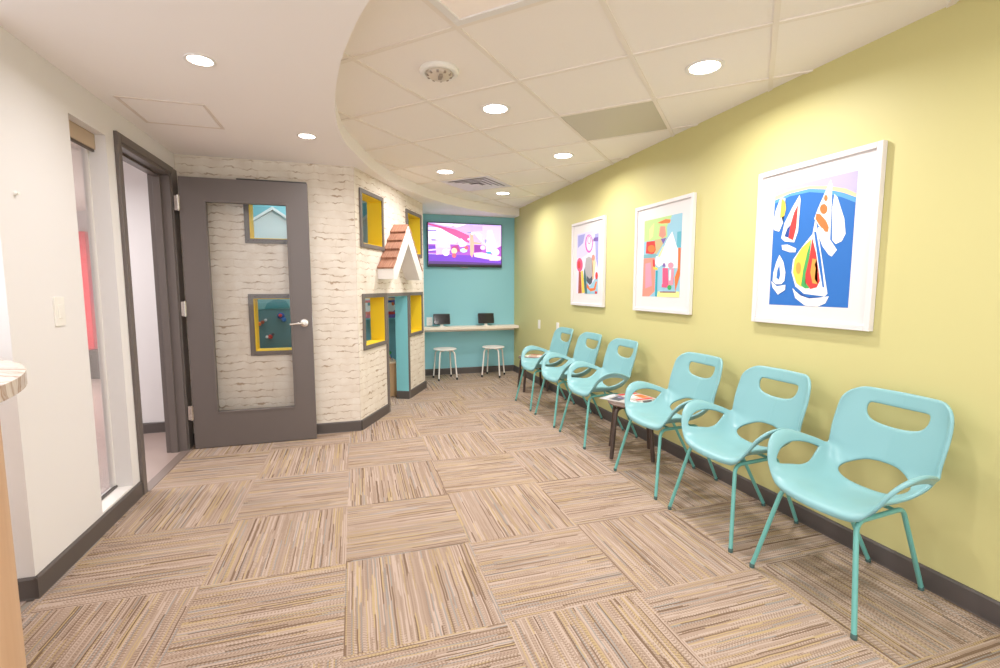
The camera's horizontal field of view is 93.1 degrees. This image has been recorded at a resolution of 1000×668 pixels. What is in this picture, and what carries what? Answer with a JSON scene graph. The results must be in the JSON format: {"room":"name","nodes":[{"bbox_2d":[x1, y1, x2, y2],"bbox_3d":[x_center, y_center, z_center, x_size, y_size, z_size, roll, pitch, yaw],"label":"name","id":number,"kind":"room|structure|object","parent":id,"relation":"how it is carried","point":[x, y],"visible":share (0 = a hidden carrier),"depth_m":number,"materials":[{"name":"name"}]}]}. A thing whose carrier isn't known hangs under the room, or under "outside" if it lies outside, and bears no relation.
{"room":"clinic waiting room","nodes":[
{"label":"clinic waiting room","id":0,"kind":"room"},
{"bbox_2d":[20,601,32,612],"bbox_3d":[-2.204,1.061,3.211,7.600,0.100,11.200,-2,6,-17],"label":"floor","id":1,"kind":"structure","parent":0,"point":[26,604],"depth_m":1.97,"materials":[{"name":"beige"}]},
{"bbox_2d":[70,141,85,210],"bbox_3d":[-4.668,-1.529,4.083,3.550,0.040,6.400,-2,6,-17],"label":"ceiling","id":2,"kind":"structure","parent":0,"point":[75,149],"depth_m":4.78,"materials":[{"name":"tile"}]},
{"bbox_2d":[77,211,87,231],"bbox_3d":[-5.665,-0.617,7.179,3.400,2.450,0.100,-2,6,-17],"label":"wall","id":3,"kind":"structure","parent":0,"point":[81,215],"depth_m":6.89,"materials":[{"name":"white paint"}]},
{"bbox_2d":[0,26,174,578],"bbox_3d":[-2.418,-0.212,3.133,0.120,2.450,2.620,-2,6,-17],"label":"wall","id":4,"kind":"structure","parent":0,"point":[48,430],"depth_m":2.19,"materials":[{"name":"white paint"}]},
{"bbox_2d":[52,297,65,325],"bbox_3d":[-2.071,-0.107,2.231,0.010,0.135,0.080,-2,6,-17],"label":"light switch","id":5,"kind":"object","parent":4,"relation":"attached to","point":[58,302],"visible":1,"depth_m":2.22,"materials":[{"name":"white plastic"}]},
{"bbox_2d":[69,120,94,151],"bbox_3d":[-2.261,-1.065,2.512,0.034,0.098,0.366,-2,6,-17],"label":"roller shade","id":6,"kind":"object","parent":4,"relation":"attached to","point":[79,135],"visible":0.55,"depth_m":2.56,"materials":[{"name":"beige fabric"}]},
{"bbox_2d":[33,481,142,597],"bbox_3d":[-2.117,1.031,2.507,0.018,0.100,1.044,-2,6,-17],"label":"baseboard","id":7,"kind":"structure","parent":4,"relation":"attached to","point":[67,558],"depth_m":2.35,"materials":[{"name":"grey plastic"}]},
{"bbox_2d":[83,148,132,513],"bbox_3d":[-2.255,-0.077,2.613,0.120,2.085,0.370,-2,6,-17],"label":"window","id":8,"kind":"structure","parent":4,"relation":"in","point":[114,493],"depth_m":2.77,"materials":[{"name":"white paint"}]},
{"bbox_2d":[113,130,193,494],"bbox_3d":[-2.485,-0.131,3.369,0.155,2.242,1.018,-2,6,-17],"label":"door frame","id":9,"kind":"structure","parent":4,"relation":"in","point":[161,177],"depth_m":3.65,"materials":[{"name":"grey paint"}]},
{"bbox_2d":[174,176,316,448],"bbox_3d":[-2.060,-0.162,3.912,0.959,2.172,0.148,-1,6,-14],"label":"glazed door","id":10,"kind":"structure","parent":9,"relation":"attached to","point":[213,427],"depth_m":3.87,"materials":[{"name":"grey paint"}]},
{"bbox_2d":[147,449,190,490],"bbox_3d":[-2.419,0.982,3.452,0.065,0.010,0.820,-2,6,-17],"label":"threshold","id":11,"kind":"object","parent":4,"relation":"attached to","point":[158,477],"depth_m":3.42,"materials":[{"name":"brown"}]},
{"bbox_2d":[20,379,179,607],"bbox_3d":[-4.626,0.895,4.339,3.640,0.005,6.400,-2,6,-17],"label":"floor","id":12,"kind":"structure","parent":0,"point":[157,457],"depth_m":3.86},
{"bbox_2d":[89,349,99,378],"bbox_3d":[-5.973,0.425,6.920,0.400,0.414,0.390,-2,6,-17],"label":"bench","id":13,"kind":"object","parent":12,"relation":"on","point":[93,354],"visible":0.04,"depth_m":6.77,"materials":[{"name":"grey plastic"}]},
{"bbox_2d":[78,231,97,349],"bbox_3d":[-6.016,-0.621,6.854,0.260,1.679,0.290,-2,6,-17],"label":"locker","id":14,"kind":"object","parent":13,"relation":"on","point":[83,236],"visible":0.26,"depth_m":6.76,"materials":[{"name":"red metal"}]},
{"bbox_2d":[123,161,164,422],"bbox_3d":[-3.195,-0.322,4.228,0.620,2.450,0.100,-2,6,-17],"label":"wall","id":15,"kind":"structure","parent":0,"point":[135,180],"depth_m":4.19,"materials":[{"name":"white paint"}]},
{"bbox_2d":[143,421,164,433],"bbox_3d":[-3.183,0.853,4.287,0.630,0.100,0.018,-2,6,-17],"label":"baseboard","id":16,"kind":"structure","parent":15,"relation":"attached to","point":[152,427],"depth_m":4.30,"materials":[{"name":"grey plastic"}]},
{"bbox_2d":[0,0,518,217],"bbox_3d":[-0.459,-1.475,3.101,3.820,0.230,7.650,-2,6,-17],"label":"ceiling","id":17,"kind":"structure","parent":0,"point":[273,80],"depth_m":2.24,"materials":[{"name":"white paint"}]},
{"bbox_2d":[112,95,224,129],"bbox_3d":[-1.978,-1.335,2.878,0.446,0.004,0.446,-2,6,-17],"label":"access panel","id":18,"kind":"object","parent":17,"relation":"attached to","point":[148,110],"visible":1,"depth_m":2.85,"materials":[{"name":"beige"}]},
{"bbox_2d":[183,53,216,67],"bbox_3d":[-1.389,-1.265,2.196,0.133,0.006,0.133,-2,6,-17],"label":"recessed light","id":19,"kind":"object","parent":17,"relation":"in","point":[199,60],"visible":1,"depth_m":2.19,"materials":[{"name":"white paint"}]},
{"bbox_2d":[297,133,316,139],"bbox_3d":[-1.345,-1.376,3.303,0.133,0.006,0.133,-2,6,-17],"label":"recessed light","id":20,"kind":"object","parent":17,"relation":"in","point":[307,136],"visible":1,"depth_m":3.31,"materials":[{"name":"white paint"}]},
{"bbox_2d":[174,154,360,431],"bbox_3d":[-1.951,-0.560,4.104,1.360,2.950,0.140,-2,6,-17],"label":"wall","id":21,"kind":"structure","parent":0,"point":[239,269],"depth_m":4.08,"materials":[{"name":"brick"}]},
{"bbox_2d":[243,204,286,243],"bbox_3d":[-1.954,-1.017,4.051,0.396,0.496,0.160,-2,6,-17],"label":"window frame","id":22,"kind":"structure","parent":21,"relation":"in","point":[247,209],"depth_m":3.96,"materials":[{"name":"grey paint"}]},
{"bbox_2d":[248,294,291,355],"bbox_3d":[-1.954,-0.087,4.144,0.396,0.526,0.160,-2,6,-17],"label":"window","id":23,"kind":"structure","parent":21,"relation":"in","point":[256,350],"depth_m":4.05,"materials":[{"name":"grey paint"}]},
{"bbox_2d":[193,420,360,444],"bbox_3d":[-1.929,0.865,4.171,1.360,0.100,0.018,-2,6,-17],"label":"baseboard","id":24,"kind":"structure","parent":21,"relation":"attached to","point":[346,426],"depth_m":4.31,"materials":[{"name":"grey plastic"}]},
{"bbox_2d":[253,203,513,375],"bbox_3d":[-1.643,-0.858,6.830,4.100,3.000,0.120,-2,6,-17],"label":"wall","id":25,"kind":"structure","parent":0,"point":[461,293],"depth_m":7.17,"materials":[{"name":"teal paint"}]},
{"bbox_2d":[253,207,286,238],"bbox_3d":[-2.990,-1.344,6.263,0.600,0.660,0.070,-2,6,-17],"label":"gable","id":26,"kind":"object","parent":25,"relation":"attached to","point":[271,223],"visible":0.53,"depth_m":6.25,"materials":[{"name":"white"}]},
{"bbox_2d":[363,214,367,242],"bbox_3d":[-1.853,-1.329,6.615,0.520,0.660,0.070,-2,6,-17],"label":"gable","id":27,"kind":"object","parent":25,"relation":"attached to","point":[365,228],"visible":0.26,"depth_m":6.60,"materials":[{"name":"white"}]},
{"bbox_2d":[426,317,432,325],"bbox_3d":[-1.043,-0.184,7.014,0.088,0.125,0.009,-2,6,-17],"label":"power outlet","id":28,"kind":"object","parent":25,"relation":"attached to","point":[429,319],"visible":1,"depth_m":7.01,"materials":[{"name":"white plastic"}]},
{"bbox_2d":[427,222,501,267],"bbox_3d":[-0.516,-1.310,7.036,1.128,0.652,0.061,-2,6,-17],"label":"television","id":29,"kind":"object","parent":25,"relation":"attached to","point":[463,245],"visible":1,"depth_m":7.00,"materials":[{"name":"black plastic"},{"name":"glowing screen picture"}]},
{"bbox_2d":[425,365,512,375],"bbox_3d":[-0.533,0.559,7.241,1.580,0.100,0.018,-2,6,-17],"label":"baseboard","id":30,"kind":"structure","parent":25,"relation":"attached to","point":[462,370],"depth_m":7.25,"materials":[{"name":"grey plastic"}]},
{"bbox_2d":[424,324,518,331],"bbox_3d":[-0.473,-0.079,7.081,1.518,0.082,0.233,-2,6,-17],"label":"wall shelf","id":31,"kind":"object","parent":25,"relation":"attached to","point":[503,326],"visible":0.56,"depth_m":7.04,"materials":[{"name":"laminate"}]},
{"bbox_2d":[433,314,449,326],"bbox_3d":[-0.853,-0.200,6.929,0.245,0.188,0.080,-2,6,-17],"label":"monitor","id":32,"kind":"object","parent":31,"relation":"on","point":[438,319],"visible":1,"depth_m":6.91,"materials":[{"name":"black plastic"}]},
{"bbox_2d":[478,313,493,325],"bbox_3d":[-0.212,-0.220,7.125,0.245,0.188,0.080,-2,6,-17],"label":"monitor","id":33,"kind":"object","parent":31,"relation":"on","point":[483,318],"visible":1,"depth_m":7.11,"materials":[{"name":"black plastic"}]},
{"bbox_3d":[-2.346,-0.198,6.562,1.960,0.020,0.098,-2,6,-17],"label":"ledge","id":34,"kind":"object","parent":25,"relation":"attached to","visible":0},
{"bbox_2d":[365,298,370,317],"bbox_3d":[-1.901,-0.373,6.696,0.270,0.300,0.022,-2,6,-17],"label":"picture book","id":35,"kind":"object","parent":34,"relation":"on","point":[367,300],"visible":0.26,"depth_m":6.70,"materials":[{"name":"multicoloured paper"}]},
{"bbox_2d":[388,297,394,317],"bbox_3d":[-1.585,-0.383,6.792,0.300,0.300,0.022,-2,6,-17],"label":"picture book","id":36,"kind":"object","parent":34,"relation":"on","point":[391,300],"visible":0.38,"depth_m":6.79,"materials":[{"name":"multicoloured paper"}]},
{"bbox_2d":[353,167,424,419],"bbox_3d":[-1.199,-0.666,5.163,0.140,2.950,1.870,1,6,9],"label":"wall","id":37,"kind":"structure","parent":0,"point":[373,361],"depth_m":4.71,"materials":[{"name":"brick"}]},
{"bbox_2d":[359,187,384,250],"bbox_3d":[-1.288,-1.078,4.535,0.160,0.526,0.524,1,6,9],"label":"window","id":38,"kind":"structure","parent":37,"relation":"in","point":[375,203],"depth_m":4.74,"materials":[{"name":"grey paint"}]},
{"bbox_2d":[362,293,387,349],"bbox_3d":[-1.287,-0.135,4.639,0.160,0.523,0.533,1,6,9],"label":"window","id":39,"kind":"structure","parent":37,"relation":"in","point":[378,301],"depth_m":4.85,"materials":[{"name":"grey paint"}]},
{"bbox_2d":[361,404,388,429],"bbox_3d":[-1.222,0.814,4.681,0.018,0.100,0.625,1,6,9],"label":"baseboard","id":40,"kind":"structure","parent":37,"relation":"attached to","point":[372,418],"depth_m":4.63,"materials":[{"name":"grey plastic"}]},
{"bbox_2d":[386,292,410,411],"bbox_3d":[-1.190,0.170,5.267,0.160,1.254,0.664,1,6,9],"label":"door frame","id":41,"kind":"structure","parent":37,"relation":"in","point":[402,313],"depth_m":5.54,"materials":[{"name":"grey paint"}]},
{"bbox_2d":[377,224,422,279],"bbox_3d":[-1.054,-0.874,5.068,0.169,0.584,0.912,1,6,9],"label":"canopy","id":42,"kind":"object","parent":37,"relation":"attached to","point":[400,251],"visible":1,"depth_m":4.92,"materials":[{"name":"white paint"}]},
{"bbox_2d":[397,391,409,398],"bbox_3d":[-1.146,0.722,5.605,0.156,0.100,0.018,1,6,9],"label":"baseboard reveal","id":43,"kind":"structure","parent":37,"relation":"attached to","point":[400,394],"depth_m":5.60,"materials":[{"name":"grey plastic"}]},
{"bbox_2d":[405,209,421,257],"bbox_3d":[-1.098,-1.193,5.692,0.160,0.526,0.536,1,6,9],"label":"window","id":44,"kind":"structure","parent":37,"relation":"in","point":[413,219],"depth_m":5.90,"materials":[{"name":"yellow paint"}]},
{"bbox_2d":[409,292,423,336],"bbox_3d":[-1.095,-0.251,5.803,0.160,0.523,0.502,1,6,9],"label":"window","id":45,"kind":"structure","parent":37,"relation":"in","point":[415,298],"depth_m":6.00,"materials":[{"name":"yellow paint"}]},
{"bbox_2d":[411,381,426,397],"bbox_3d":[-1.016,0.690,5.931,0.018,0.100,0.599,1,6,9],"label":"baseboard","id":46,"kind":"structure","parent":37,"relation":"attached to","point":[423,385],"depth_m":5.91,"materials":[{"name":"grey plastic"}]},
{"bbox_2d":[21,371,999,667],"bbox_3d":[-0.223,1.063,2.666,3.730,0.006,9.000,-2,6,-17],"label":"floor","id":47,"kind":"structure","parent":0,"point":[460,527],"depth_m":2.24,"materials":[{"name":"carpet"}]},
{"bbox_2d":[0,359,26,667],"bbox_3d":[-1.637,0.666,1.173,0.734,1.078,1.643,-5,8,-43],"label":"reception desk","id":48,"kind":"object","parent":47,"relation":"on","point":[13,375],"visible":1,"depth_m":1.30,"materials":[{"name":"laminate"}]},
{"bbox_2d":[0,359,26,402],"bbox_3d":[-1.637,0.150,1.122,0.734,0.040,1.643,-5,8,-43],"label":"countertop","id":49,"kind":"structure","parent":48,"relation":"on","point":[13,375],"depth_m":1.28,"materials":[{"name":"laminate"}]},
{"bbox_2d":[258,299,291,347],"bbox_3d":[-2.608,0.144,5.740,0.920,1.210,0.036,-2,6,-17],"label":"panel","id":50,"kind":"object","parent":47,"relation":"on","point":[268,309],"visible":0.2,"depth_m":5.67,"materials":[{"name":"teal"}]},
{"bbox_2d":[277,313,285,321],"bbox_3d":[-2.613,-0.201,5.674,0.096,0.110,0.026,-2,6,-17],"label":"toy","id":51,"kind":"object","parent":50,"relation":"attached to","point":[281,316],"visible":1,"depth_m":5.67,"materials":[{"name":"blue plastic"}]},
{"bbox_2d":[389,350,396,395],"bbox_3d":[-1.445,0.393,5.795,0.330,0.704,0.332,-2,6,-23],"label":"cube","id":52,"kind":"object","parent":47,"relation":"on","point":[393,378],"visible":0.06,"depth_m":5.72,"materials":[{"name":"brown wood"}]},
{"bbox_2d":[433,347,457,380],"bbox_3d":[-0.789,0.424,6.806,0.332,0.440,0.332,-3,6,-24],"label":"round stool","id":53,"kind":"object","parent":47,"relation":"on","point":[441,349],"visible":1,"depth_m":6.75,"materials":[{"name":"white metal"}]},
{"bbox_2d":[481,345,504,377],"bbox_3d":[-0.099,0.402,7.032,0.332,0.440,0.332,2,6,15],"label":"round stool","id":54,"kind":"object","parent":47,"relation":"on","point":[487,347],"visible":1,"depth_m":6.95,"materials":[{"name":"white metal"}]},
{"bbox_2d":[517,356,548,391],"bbox_3d":[0.419,0.497,6.056,0.370,0.420,0.370,-1,6,-11],"label":"side table","id":55,"kind":"object","parent":47,"relation":"on","point":[520,365],"visible":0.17,"depth_m":6.13,"materials":[{"name":"brown wood"}]},
{"bbox_2d":[515,327,574,410],"bbox_3d":[0.528,0.364,5.319,0.594,0.856,0.612,-2,6,-17],"label":"armchair","id":56,"kind":"object","parent":47,"relation":"on","point":[557,345],"visible":0.84,"depth_m":5.41,"materials":[{"name":"teal plastic"}]},
{"bbox_2d":[534,332,602,427],"bbox_3d":[0.711,0.424,4.725,0.594,0.856,0.612,-2,6,-17],"label":"armchair","id":57,"kind":"object","parent":47,"relation":"on","point":[583,353],"visible":0.89,"depth_m":4.81,"materials":[{"name":"teal plastic"}]},
{"bbox_2d":[559,338,637,448],"bbox_3d":[0.892,0.482,4.140,0.594,0.856,0.612,-2,6,-17],"label":"armchair","id":58,"kind":"object","parent":47,"relation":"on","point":[615,365],"visible":0.99,"depth_m":4.21,"materials":[{"name":"teal plastic"}]},
{"bbox_2d":[608,400,654,461],"bbox_3d":[1.028,0.732,3.708,0.370,0.420,0.370,1,6,12],"label":"side table","id":59,"kind":"object","parent":47,"relation":"on","point":[617,406],"visible":0.38,"depth_m":3.59,"materials":[{"name":"brown laminate"}]},
{"bbox_2d":[599,394,624,402],"bbox_3d":[0.960,0.513,3.754,0.270,0.006,0.210,6,8,44],"label":"magazine","id":60,"kind":"object","parent":59,"relation":"on","point":[612,397],"visible":0.62,"depth_m":3.75,"materials":[{"name":"grey paper"}]},
{"bbox_2d":[603,394,623,400],"bbox_3d":[0.957,0.510,3.757,0.238,0.001,0.193,6,8,44],"label":"print","id":61,"kind":"object","parent":60,"relation":"on","point":[612,397],"depth_m":3.76,"materials":[{"name":"white"}]},
{"bbox_2d":[614,352,722,499],"bbox_3d":[1.174,0.574,3.227,0.594,0.856,0.612,-2,6,-17],"label":"armchair","id":62,"kind":"object","parent":47,"relation":"on","point":[655,414],"visible":0.89,"depth_m":3.31,"materials":[{"name":"teal plastic"}]},
{"bbox_2d":[668,366,810,552],"bbox_3d":[1.355,0.632,2.639,0.594,0.856,0.612,-2,6,-17],"label":"armchair","id":63,"kind":"object","parent":47,"relation":"on","point":[720,442],"visible":0.89,"depth_m":2.70,"materials":[{"name":"teal plastic"}]},
{"bbox_2d":[749,386,953,640],"bbox_3d":[1.535,0.691,2.055,0.594,0.856,0.612,-2,6,-17],"label":"armchair","id":64,"kind":"object","parent":47,"relation":"on","point":[818,484],"visible":1,"depth_m":2.06,"materials":[{"name":"teal plastic"}]},
{"bbox_2d":[335,0,959,207],"bbox_3d":[0.098,-1.504,3.296,2.800,0.030,7.700,-2,6,-17],"label":"ceiling","id":65,"kind":"structure","parent":0,"point":[555,35],"depth_m":2.52,"materials":[{"name":"tile"}]},
{"bbox_2d":[419,61,458,81],"bbox_3d":[-0.325,-1.385,2.540,0.210,0.056,0.210,-2,6,-17],"label":"smoke detector","id":66,"kind":"object","parent":65,"relation":"attached to","point":[438,71],"visible":1,"depth_m":2.49,"materials":[{"name":"white plastic"}]},
{"bbox_2d":[435,169,454,174],"bbox_3d":[-0.553,-1.634,4.784,0.196,0.006,0.196,-2,6,-17],"label":"recessed light","id":67,"kind":"object","parent":65,"relation":"in","point":[442,171],"visible":1,"depth_m":4.77,"materials":[{"name":"white paint"}]},
{"bbox_2d":[441,176,511,190],"bbox_3d":[-0.258,-1.683,5.338,0.604,0.019,0.604,3,6,28],"label":"ceiling vent","id":68,"kind":"object","parent":65,"relation":"in","point":[483,182],"visible":1,"depth_m":5.31,"materials":[{"name":"white metal"}]},
{"bbox_2d":[428,0,542,25],"bbox_3d":[-0.064,-1.323,1.691,0.596,0.012,0.596,3,6,28],"label":"ceiling troffer","id":69,"kind":"structure","parent":65,"relation":"attached to","point":[460,12],"depth_m":1.96,"materials":[{"name":"white paint"}]},
{"bbox_2d":[480,103,509,114],"bbox_3d":[-0.031,-1.465,3.091,0.196,0.006,0.196,-2,6,-17],"label":"recessed light","id":70,"kind":"object","parent":65,"relation":"in","point":[491,108],"visible":1,"depth_m":3.08,"materials":[{"name":"white glass"}]},
{"bbox_2d":[495,192,510,194],"bbox_3d":[0.036,-1.744,5.890,0.196,0.006,0.196,-2,6,-17],"label":"recessed light","id":71,"kind":"object","parent":65,"relation":"in","point":[496,193],"visible":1,"depth_m":5.89,"materials":[{"name":"white paint"}]},
{"bbox_2d":[552,153,573,158],"bbox_3d":[0.559,-1.575,4.197,0.196,0.006,0.196,-2,6,-17],"label":"recessed light","id":72,"kind":"object","parent":65,"relation":"in","point":[557,155],"visible":1,"depth_m":4.18,"materials":[{"name":"white paint"}]},
{"bbox_2d":[562,101,666,140],"bbox_3d":[0.820,-1.492,3.350,0.601,0.004,0.601,3,6,28],"label":"ceiling panel","id":73,"kind":"object","parent":65,"relation":"attached to","point":[640,117],"visible":1,"depth_m":3.32,"materials":[{"name":"beige"}]},
{"bbox_2d":[338,0,957,208],"bbox_3d":[0.108,-1.490,3.328,2.654,0.009,7.559,-2,6,-17],"label":"grid","id":74,"kind":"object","parent":65,"relation":"attached to","point":[776,22],"depth_m":2.65,"materials":[{"name":"white paint"}]},
{"bbox_2d":[685,58,724,75],"bbox_3d":[1.081,-1.406,2.504,0.196,0.006,0.196,-2,6,-17],"label":"recessed light","id":75,"kind":"object","parent":65,"relation":"in","point":[704,67],"visible":1,"depth_m":2.50,"materials":[{"name":"white paint"}]},
{"bbox_2d":[514,0,999,601],"bbox_3d":[1.599,-0.292,3.092,0.120,2.620,9.000,-2,6,-17],"label":"wall","id":76,"kind":"structure","parent":0,"point":[929,87],"depth_m":2.30,"materials":[{"name":"yellow paint"}]},
{"bbox_2d":[571,215,606,306],"bbox_3d":[0.922,-0.744,4.999,0.030,0.896,0.728,-2,6,-17],"label":"framed picture","id":77,"kind":"object","parent":76,"relation":"attached to","point":[589,237],"visible":1,"depth_m":4.95,"materials":[{"name":"white"}]},
{"bbox_2d":[576,244,598,293],"bbox_3d":[0.919,-0.749,4.997,0.001,0.645,0.485,-2,6,-17],"label":"art print","id":78,"kind":"object","parent":77,"relation":"attached to","point":[587,255],"depth_m":4.99,"materials":[{"name":"multicoloured paper"}]},
{"bbox_2d":[633,192,696,314],"bbox_3d":[1.293,-0.614,3.796,0.030,0.880,0.738,-2,6,-17],"label":"framed picture","id":79,"kind":"object","parent":76,"relation":"attached to","point":[664,244],"visible":1,"depth_m":3.74,"materials":[{"name":"white"}]},
{"bbox_2d":[643,213,682,296],"bbox_3d":[1.290,-0.614,3.796,0.001,0.630,0.484,-2,6,-17],"label":"art print","id":80,"kind":"object","parent":79,"relation":"attached to","point":[662,233],"depth_m":3.77,"materials":[{"name":"multicoloured paper"}]},
{"bbox_2d":[513,365,999,627],"bbox_3d":[1.532,0.963,3.197,0.018,0.100,9.000,-2,6,-17],"label":"baseboard","id":81,"kind":"structure","parent":76,"relation":"attached to","point":[983,606],"depth_m":2.45,"materials":[{"name":"grey plastic"}]},
{"bbox_2d":[751,140,887,330],"bbox_3d":[1.674,-0.487,2.563,0.030,0.886,0.706,-2,6,-17],"label":"framed picture","id":82,"kind":"object","parent":76,"relation":"attached to","point":[819,220],"visible":1,"depth_m":2.49,"materials":[{"name":"white"}]},
{"bbox_2d":[769,178,857,307],"bbox_3d":[1.671,-0.486,2.562,0.001,0.668,0.474,-2,6,-17],"label":"art print","id":83,"kind":"object","parent":82,"relation":"attached to","point":[814,225],"depth_m":2.53,"materials":[{"name":"blue"}]},
{"bbox_3d":[-2.945,-0.066,1.671,1.750,2.450,0.120,-2,6,-17],"label":"wall","id":84,"kind":"structure","parent":0,"visible":0},
{"bbox_2d":[17,576,40,601],"bbox_3d":[-2.861,1.107,1.742,1.884,0.100,0.018,-2,6,-17],"label":"baseboard","id":85,"kind":"structure","parent":84,"relation":"attached to","point":[26,588],"depth_m":2.00,"materials":[{"name":"grey plastic"}]},
{"bbox_3d":[1.081,0.519,3.634,0.210,0.006,0.270,0,6,3],"label":"magazine","id":86,"kind":"object","parent":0,"visible":0},
{"bbox_2d":[615,392,655,401],"bbox_3d":[1.081,0.499,3.769,0.200,0.006,0.260,-3,6,-26],"label":"magazine","id":87,"kind":"object","parent":86,"relation":"on","point":[637,397],"visible":0.82,"depth_m":3.74,"materials":[{"name":"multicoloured paper"}]},
{"bbox_2d":[617,392,651,399],"bbox_3d":[1.079,0.496,3.773,0.184,0.001,0.229,-3,6,-26],"label":"print","id":88,"kind":"object","parent":87,"relation":"on","point":[635,396],"depth_m":3.77,"materials":[{"name":"multicoloured paper"}]},
{"bbox_3d":[0.405,0.282,6.062,0.200,0.006,0.260,-4,7,-34],"label":"magazine","id":89,"kind":"object","parent":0,"visible":0},
{"bbox_2d":[527,354,541,357],"bbox_3d":[0.461,0.281,6.016,0.190,0.006,0.250,1,6,12],"label":"magazine","id":90,"kind":"object","parent":89,"relation":"on","point":[530,355],"visible":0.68,"depth_m":5.97,"materials":[{"name":"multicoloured paper"}]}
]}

